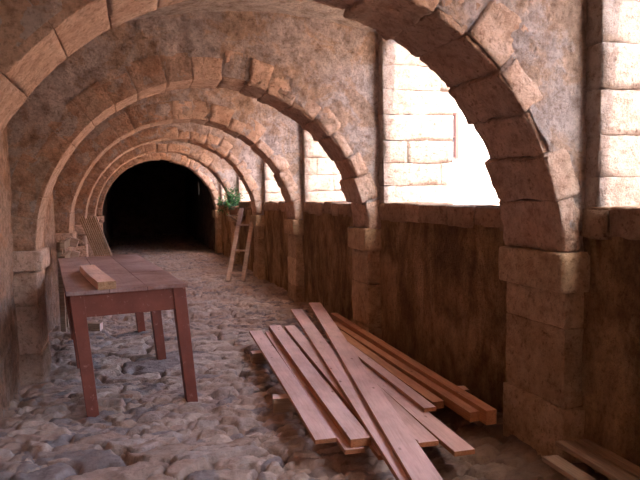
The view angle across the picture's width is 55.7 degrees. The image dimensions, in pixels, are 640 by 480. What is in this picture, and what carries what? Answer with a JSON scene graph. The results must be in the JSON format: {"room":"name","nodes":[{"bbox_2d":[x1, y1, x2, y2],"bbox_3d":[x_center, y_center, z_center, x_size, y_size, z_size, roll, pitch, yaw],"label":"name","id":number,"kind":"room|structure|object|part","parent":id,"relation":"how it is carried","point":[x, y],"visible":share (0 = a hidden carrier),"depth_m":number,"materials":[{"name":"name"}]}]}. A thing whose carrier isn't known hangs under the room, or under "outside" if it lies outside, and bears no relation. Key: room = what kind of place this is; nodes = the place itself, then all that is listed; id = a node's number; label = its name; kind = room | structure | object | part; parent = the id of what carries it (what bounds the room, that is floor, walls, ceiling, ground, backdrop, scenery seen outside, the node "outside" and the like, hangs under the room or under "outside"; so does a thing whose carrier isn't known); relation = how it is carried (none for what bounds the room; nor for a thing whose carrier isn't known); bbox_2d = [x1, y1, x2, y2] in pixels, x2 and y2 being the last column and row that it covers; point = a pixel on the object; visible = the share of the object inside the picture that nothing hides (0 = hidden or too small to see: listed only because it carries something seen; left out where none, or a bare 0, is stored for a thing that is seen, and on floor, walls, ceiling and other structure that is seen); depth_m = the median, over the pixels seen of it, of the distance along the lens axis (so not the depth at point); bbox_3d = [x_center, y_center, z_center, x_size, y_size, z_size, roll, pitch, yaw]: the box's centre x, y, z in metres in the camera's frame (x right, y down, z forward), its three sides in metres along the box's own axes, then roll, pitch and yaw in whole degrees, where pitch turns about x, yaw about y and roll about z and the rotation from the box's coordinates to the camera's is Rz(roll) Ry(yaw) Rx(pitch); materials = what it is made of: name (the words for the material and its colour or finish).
{"room":"stone arched passageway","nodes":[
{"label":"stone arched passageway","id":0,"kind":"room"},
{"bbox_2d":[0,125,87,417],"bbox_3d":[-2.575,-0.347,4.739,0.326,3.300,22.600,-2,4,-17],"label":"wall","id":1,"kind":"structure","parent":0,"point":[10,384],"depth_m":4.62,"materials":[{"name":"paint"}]},
{"bbox_2d":[102,185,112,247],"bbox_3d":[-7.160,-1.211,19.993,0.336,3.000,9.500,-2,4,-17],"label":"wall","id":2,"kind":"structure","parent":0,"point":[107,212],"depth_m":20.20,"materials":[{"name":"stone"}]},
{"bbox_2d":[112,168,185,236],"bbox_3d":[-7.044,-1.679,25.123,3.800,3.200,0.328,-2,4,-17],"label":"wall","id":3,"kind":"structure","parent":0,"point":[145,201],"depth_m":25.00,"materials":[{"name":"stone"}]},
{"bbox_2d":[131,160,184,168],"bbox_3d":[-5.670,-2.858,20.502,3.800,0.436,9.800,-2,4,-17],"label":"ceiling","id":4,"kind":"structure","parent":0,"point":[162,163],"depth_m":23.23,"materials":[{"name":"stone"}]},
{"bbox_2d":[184,167,214,250],"bbox_3d":[-4.114,-1.327,20.928,0.328,3.000,9.500,-2,4,-17],"label":"wall","id":5,"kind":"structure","parent":0,"point":[200,222],"depth_m":20.39,"materials":[{"name":"stone"}]},
{"bbox_2d":[127,0,377,32],"bbox_3d":[-1.071,-1.831,5.085,3.670,1.137,22.560,-2,4,-17],"label":"ceiling","id":6,"kind":"structure","parent":0,"point":[311,9],"depth_m":5.08,"materials":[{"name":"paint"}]},
{"bbox_2d":[0,233,607,479],"bbox_3d":[-2.258,0.815,9.844,3.400,0.162,32.000,-2,4,-17],"label":"floor","id":7,"kind":"structure","parent":0,"point":[145,427],"depth_m":4.12,"materials":[{"name":"grey stone"}]},
{"bbox_2d":[57,237,79,331],"bbox_3d":[-2.820,0.519,6.814,0.203,1.066,0.690,-2,4,-17],"label":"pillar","id":8,"kind":"structure","parent":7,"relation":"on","point":[62,245],"depth_m":6.72,"materials":[{"name":"brown stone"}]},
{"bbox_3d":[-2.870,0.538,6.731,0.056,1.040,0.061,-2,4,-17],"label":"post","id":9,"kind":"part","parent":8,"relation":"part of","materials":[{"name":"brown stone"}]},
{"bbox_3d":[-2.944,0.523,6.969,0.056,1.040,0.061,-2,4,-17],"label":"post","id":10,"kind":"part","parent":8,"relation":"part of","materials":[{"name":"brown stone"}]},
{"bbox_3d":[-2.844,0.042,6.764,0.050,0.085,0.670,-2,4,-17],"label":"rail","id":11,"kind":"part","parent":8,"relation":"part of","materials":[{"name":"beige stone"}]},
{"bbox_3d":[-2.842,0.192,6.774,0.050,0.085,0.670,-2,4,-17],"label":"rail","id":12,"kind":"part","parent":8,"relation":"part of","materials":[{"name":"beige stone"}]},
{"bbox_2d":[80,218,95,255],"bbox_3d":[-3.176,0.287,8.634,0.416,1.204,0.091,-2,4,-17],"label":"batten","id":13,"kind":"object","parent":7,"relation":"on","point":[80,218],"visible":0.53,"depth_m":8.55,"materials":[{"name":"brown wood"}]},
{"bbox_2d":[81,216,97,255],"bbox_3d":[-3.154,0.272,8.639,0.426,1.233,0.111,-2,4,-17],"label":"batten","id":14,"kind":"object","parent":7,"relation":"on","point":[81,216],"visible":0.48,"depth_m":8.55,"materials":[{"name":"brown wood"}]},
{"bbox_2d":[83,216,99,255],"bbox_3d":[-3.128,0.271,8.647,0.426,1.233,0.090,-2,4,-17],"label":"batten","id":15,"kind":"object","parent":7,"relation":"on","point":[83,216],"visible":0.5,"depth_m":8.56,"materials":[{"name":"brown wood"}]},
{"bbox_2d":[86,218,101,255],"bbox_3d":[-3.098,0.284,8.657,0.416,1.205,0.110,-2,4,-17],"label":"batten","id":16,"kind":"object","parent":7,"relation":"on","point":[86,218],"visible":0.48,"depth_m":8.56,"materials":[{"name":"brown wood"}]},
{"bbox_2d":[87,322,103,330],"bbox_3d":[-2.558,0.968,6.792,0.248,0.085,0.112,0,4,7],"label":"timber offcut","id":17,"kind":"object","parent":7,"relation":"on","point":[92,326],"visible":0.64,"depth_m":6.74,"materials":[{"name":"brown wood"}]},
{"bbox_2d":[87,216,103,255],"bbox_3d":[-3.077,0.269,8.663,0.426,1.233,0.090,-2,4,-17],"label":"batten","id":18,"kind":"object","parent":7,"relation":"on","point":[87,216],"visible":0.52,"depth_m":8.57,"materials":[{"name":"brown wood"}]},
{"bbox_2d":[89,216,106,255],"bbox_3d":[-3.051,0.268,8.671,0.425,1.233,0.110,-2,4,-17],"label":"batten","id":19,"kind":"object","parent":7,"relation":"on","point":[89,216],"visible":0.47,"depth_m":8.58,"materials":[{"name":"brown wood"}]},
{"bbox_2d":[92,218,107,255],"bbox_3d":[-3.021,0.281,8.681,0.416,1.205,0.091,-2,4,-17],"label":"batten","id":20,"kind":"object","parent":7,"relation":"on","point":[92,218],"visible":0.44,"depth_m":8.60,"materials":[{"name":"brown wood"}]},
{"bbox_2d":[93,216,110,255],"bbox_3d":[-2.999,0.266,8.687,0.425,1.233,0.110,-2,4,-17],"label":"batten","id":21,"kind":"object","parent":7,"relation":"on","point":[93,216],"visible":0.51,"depth_m":8.59,"materials":[{"name":"brown wood"}]},
{"bbox_2d":[95,216,112,255],"bbox_3d":[-2.974,0.265,8.695,0.425,1.233,0.090,-2,4,-17],"label":"batten","id":22,"kind":"object","parent":7,"relation":"on","point":[95,216],"visible":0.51,"depth_m":8.61,"materials":[{"name":"brown wood"}]},
{"bbox_2d":[58,254,197,416],"bbox_3d":[-1.815,0.695,5.376,0.857,0.896,2.608,-3,4,-24],"label":"wooden table","id":23,"kind":"object","parent":7,"relation":"on","point":[142,286],"visible":0.86,"depth_m":4.32,"materials":[{"name":"red paint"}]},
{"bbox_3d":[-2.628,0.652,6.367,0.158,0.868,0.090,-3,4,-24],"label":"leg","id":24,"kind":"part","parent":23,"relation":"part of","materials":[{"name":"red paint"}]},
{"bbox_3d":[-2.115,0.725,5.241,0.158,0.868,0.090,-3,4,-24],"label":"leg","id":25,"kind":"part","parent":23,"relation":"part of","materials":[{"name":"red paint"}]},
{"bbox_3d":[-1.601,0.796,4.115,0.158,0.868,0.090,-3,4,-24],"label":"leg","id":26,"kind":"part","parent":23,"relation":"part of","materials":[{"name":"red paint"}]},
{"bbox_2d":[80,265,115,289],"bbox_3d":[-1.705,0.272,4.602,0.126,0.055,1.194,-3,5,-27],"label":"wood block","id":27,"kind":"object","parent":23,"relation":"on","point":[93,274],"visible":1,"depth_m":4.33,"materials":[{"name":"brown wood"}]},
{"bbox_3d":[-2.011,0.622,6.647,0.158,0.868,0.090,-3,4,-24],"label":"leg","id":28,"kind":"part","parent":23,"relation":"part of","materials":[{"name":"red paint"}]},
{"bbox_3d":[-1.497,0.694,5.521,0.158,0.868,0.090,-3,4,-24],"label":"leg","id":29,"kind":"part","parent":23,"relation":"part of","materials":[{"name":"red paint"}]},
{"bbox_3d":[-0.983,0.766,4.395,0.158,0.868,0.090,-3,4,-24],"label":"leg","id":30,"kind":"part","parent":23,"relation":"part of","materials":[{"name":"red paint"}]},
{"bbox_2d":[96,152,221,255],"bbox_3d":[-4.202,-1.101,15.740,3.285,3.242,0.516,-2,4,-17],"label":"stone arch","id":31,"kind":"object","parent":7,"relation":"on","point":[200,171],"visible":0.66,"depth_m":15.72,"materials":[{"name":"stone"}]},
{"bbox_2d":[87,141,239,263],"bbox_3d":[-3.390,-0.925,13.066,3.312,3.239,0.517,-2,4,-17],"label":"stone arch","id":32,"kind":"object","parent":7,"relation":"on","point":[224,173],"visible":0.44,"depth_m":12.94,"materials":[{"name":"stone"}]},
{"bbox_2d":[74,122,264,279],"bbox_3d":[-2.578,-0.751,10.465,3.303,3.241,0.520,-2,4,-17],"label":"stone arch","id":33,"kind":"object","parent":7,"relation":"on","point":[247,164],"visible":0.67,"depth_m":10.40,"materials":[{"name":"stone"}]},
{"bbox_2d":[53,87,304,305],"bbox_3d":[-1.803,-0.587,7.994,3.286,3.242,0.511,-2,4,-17],"label":"stone arch","id":34,"kind":"object","parent":7,"relation":"on","point":[272,135],"visible":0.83,"depth_m":7.88,"materials":[{"name":"stone"}]},
{"bbox_2d":[7,11,382,385],"bbox_3d":[-1.025,-0.418,5.439,3.309,3.243,0.517,-2,4,-17],"label":"stone arch","id":35,"kind":"object","parent":7,"relation":"on","point":[321,75],"visible":0.91,"depth_m":5.18,"materials":[{"name":"stone"}]},
{"bbox_2d":[226,208,253,281],"bbox_3d":[-1.394,0.068,11.017,0.392,1.279,0.860,0,4,11],"label":"wooden ladder","id":36,"kind":"object","parent":7,"relation":"on","point":[240,214],"visible":0.95,"depth_m":10.88,"materials":[{"name":"brown wood"}]},
{"bbox_3d":[-1.549,0.068,11.047,0.076,1.509,0.041,0,-29,11],"label":"rail","id":37,"kind":"part","parent":36,"relation":"part of","materials":[{"name":"brown wood"}]},
{"bbox_3d":[-1.294,0.190,10.836,0.076,1.147,0.041,0,-21,17],"label":"rail","id":38,"kind":"part","parent":36,"relation":"part of","materials":[{"name":"brown wood"}]},
{"bbox_2d":[0,0,589,463],"bbox_3d":[-0.222,-0.249,2.883,3.285,3.243,0.589,-2,4,-17],"label":"stone arch","id":39,"kind":"object","parent":7,"relation":"on","point":[515,70],"visible":0.94,"depth_m":3.07,"materials":[{"name":"stone"}]},
{"bbox_2d":[250,340,382,363],"bbox_3d":[-0.004,1.012,5.488,1.247,0.100,0.110,-2,4,-17],"label":"bearer","id":40,"kind":"object","parent":7,"relation":"on","point":[256,357],"visible":0.17,"depth_m":5.28,"materials":[{"name":"brown wood"}]},
{"bbox_2d":[272,386,468,412],"bbox_3d":[0.355,1.099,4.185,1.360,0.100,0.111,-1,4,-6],"label":"bearer","id":41,"kind":"object","parent":7,"relation":"on","point":[281,402],"visible":0.23,"depth_m":4.08,"materials":[{"name":"brown wood"}]},
{"bbox_2d":[265,331,364,454],"bbox_3d":[-0.154,1.012,4.585,0.118,0.027,2.912,-2,4,-13],"label":"wooden board","id":42,"kind":"object","parent":41,"relation":"on","point":[346,449],"visible":0.38,"depth_m":3.86,"materials":[{"name":"brown wood"}]},
{"bbox_2d":[249,330,335,443],"bbox_3d":[-0.298,0.987,4.583,0.126,0.025,2.766,-2,4,-14],"label":"wooden board","id":43,"kind":"object","parent":42,"relation":"on","point":[316,426],"visible":1,"depth_m":3.98,"materials":[{"name":"brown wood"}]},
{"bbox_2d":[269,325,370,447],"bbox_3d":[-0.120,0.971,4.621,0.126,0.046,2.947,-2,4,-13],"label":"wooden board","id":44,"kind":"object","parent":42,"relation":"on","point":[352,431],"visible":1,"depth_m":3.90,"materials":[{"name":"brown wood"}]},
{"bbox_2d":[294,341,382,459],"bbox_3d":[0.048,1.013,4.532,0.107,0.027,2.938,-2,4,-12],"label":"wooden board","id":45,"kind":"object","parent":41,"relation":"on","point":[373,448],"visible":0.21,"depth_m":3.25,"materials":[{"name":"brown wood"}]},
{"bbox_2d":[284,325,362,425],"bbox_3d":[0.027,0.975,4.644,0.118,0.030,3.005,-2,4,-13],"label":"wooden board","id":46,"kind":"object","parent":45,"relation":"on","point":[296,335],"visible":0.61,"depth_m":4.87,"materials":[{"name":"brown wood"}]},
{"bbox_2d":[291,309,408,479],"bbox_3d":[0.084,0.935,4.699,0.133,0.029,4.297,-2,4,-9],"label":"wooden board","id":47,"kind":"object","parent":46,"relation":"on","point":[334,365],"visible":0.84,"depth_m":3.94,"materials":[{"name":"brown wood"}]},
{"bbox_2d":[309,302,442,479],"bbox_3d":[0.202,0.894,4.811,0.145,0.027,4.507,-1,4,-7],"label":"wooden board","id":48,"kind":"object","parent":47,"relation":"on","point":[414,462],"visible":1,"depth_m":3.46,"materials":[{"name":"brown wood"}]},
{"bbox_2d":[331,347,438,446],"bbox_3d":[0.332,1.025,4.294,0.121,0.027,2.155,-2,4,-14],"label":"wooden board","id":49,"kind":"object","parent":41,"relation":"on","point":[424,438],"visible":0.23,"depth_m":3.46,"materials":[{"name":"brown wood"}]},
{"bbox_2d":[341,331,443,408],"bbox_3d":[0.458,0.973,4.853,0.086,0.047,2.148,-2,4,-15],"label":"wooden board","id":50,"kind":"object","parent":41,"relation":"on","point":[436,401],"visible":0.63,"depth_m":4.38,"materials":[{"name":"orange wood"}]},
{"bbox_2d":[330,342,474,456],"bbox_3d":[0.444,1.020,4.346,0.124,0.027,2.512,-2,4,-14],"label":"wooden board","id":51,"kind":"object","parent":41,"relation":"on","point":[446,437],"visible":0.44,"depth_m":3.50,"materials":[{"name":"brown wood"}]},
{"bbox_2d":[348,342,435,411],"bbox_3d":[0.390,0.963,4.724,0.091,0.026,2.153,-2,4,-15],"label":"wooden board","id":52,"kind":"object","parent":51,"relation":"on","point":[409,393],"visible":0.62,"depth_m":4.18,"materials":[{"name":"brown wood"}]},
{"bbox_2d":[334,322,478,421],"bbox_3d":[0.530,0.961,4.924,0.071,0.059,2.776,-2,4,-16],"label":"wooden beam","id":53,"kind":"structure","parent":41,"relation":"on","point":[451,401],"depth_m":4.19,"materials":[{"name":"orange wood"}]},
{"bbox_2d":[330,313,496,424],"bbox_3d":[0.575,0.936,5.061,0.072,0.087,3.166,-2,4,-16],"label":"wooden beam","id":54,"kind":"structure","parent":41,"relation":"on","point":[487,414],"depth_m":4.32,"materials":[{"name":"orange wood"}]},
{"bbox_2d":[220,0,639,207],"bbox_3d":[0.109,-1.245,8.310,0.739,4.411,17.258,-2,4,-17],"label":"stone wall","id":55,"kind":"structure","parent":0,"point":[415,106],"depth_m":5.57,"materials":[{"name":"stone"}]},
{"bbox_2d":[221,206,639,479],"bbox_3d":[0.695,0.477,5.806,0.301,1.400,22.600,-2,4,-17],"label":"wall","id":56,"kind":"structure","parent":0,"point":[444,303],"depth_m":4.31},
{"bbox_2d":[220,201,639,239],"bbox_3d":[0.712,-0.271,5.692,0.343,0.191,22.484,-2,4,-17],"label":"window ledge","id":57,"kind":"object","parent":56,"relation":"on","point":[605,222],"depth_m":4.23,"materials":[{"name":"stone"}]},
{"bbox_3d":[-1.748,-0.378,12.808,0.440,0.309,0.280,-2,4,-17],"label":"wall bracket","id":58,"kind":"object","parent":56,"relation":"attached to","visible":0},
{"bbox_2d":[215,185,243,214],"bbox_3d":[-1.882,-0.842,12.655,0.608,0.646,0.710,-2,4,-17],"label":"potted plant","id":59,"kind":"object","parent":58,"relation":"on","point":[232,202],"visible":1,"depth_m":12.69,"materials":[{"name":"green plant"}]},
{"bbox_3d":[-1.891,-0.835,12.665,0.497,0.523,0.624,-2,4,-17],"label":"stem","id":60,"kind":"part","parent":59,"relation":"part of","materials":[{"name":"green plant"}]},
{"bbox_3d":[-1.829,-0.621,12.766,0.230,0.180,0.230,-2,4,-17],"label":"pot","id":61,"kind":"part","parent":59,"relation":"part of","materials":[{"name":"ceramic"}]},
{"bbox_2d":[448,98,499,204],"bbox_3d":[8.872,-4.396,23.745,24.800,8.000,0.603,-2,4,-17],"label":"sky","id":62,"kind":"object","parent":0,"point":[472,184],"visible":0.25,"depth_m":22.51,"materials":[{"name":"white"}]},
{"bbox_3d":[4.590,-3.822,22.302,1.031,1.701,0.021,-2,4,-17],"label":"pane","id":63,"kind":"part","parent":62,"relation":"part of","materials":[{"name":"white"}]},
{"bbox_3d":[1.334,1.153,2.703,0.331,0.072,0.081,-2,4,-21],"label":"bearer","id":64,"kind":"object","parent":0,"visible":0},
{"bbox_2d":[542,455,595,479],"bbox_3d":[1.345,1.133,2.259,0.088,0.025,1.570,-2,4,-15],"label":"wooden plank","id":65,"kind":"object","parent":64,"relation":"on","point":[556,462],"visible":1,"depth_m":2.87,"materials":[{"name":"brown wood"}]},
{"bbox_2d":[555,440,638,479],"bbox_3d":[1.458,1.091,2.325,0.088,0.025,1.635,-2,4,-15],"label":"wooden plank","id":66,"kind":"object","parent":64,"relation":"on","point":[591,459],"visible":1,"depth_m":2.86,"materials":[{"name":"brown wood"}]},
{"bbox_2d":[574,439,639,479],"bbox_3d":[1.569,1.097,2.358,0.088,0.025,1.633,-2,4,-15],"label":"wooden plank","id":67,"kind":"object","parent":64,"relation":"on","point":[629,467],"visible":0.74,"depth_m":2.92,"materials":[{"name":"brown wood"}]}
]}

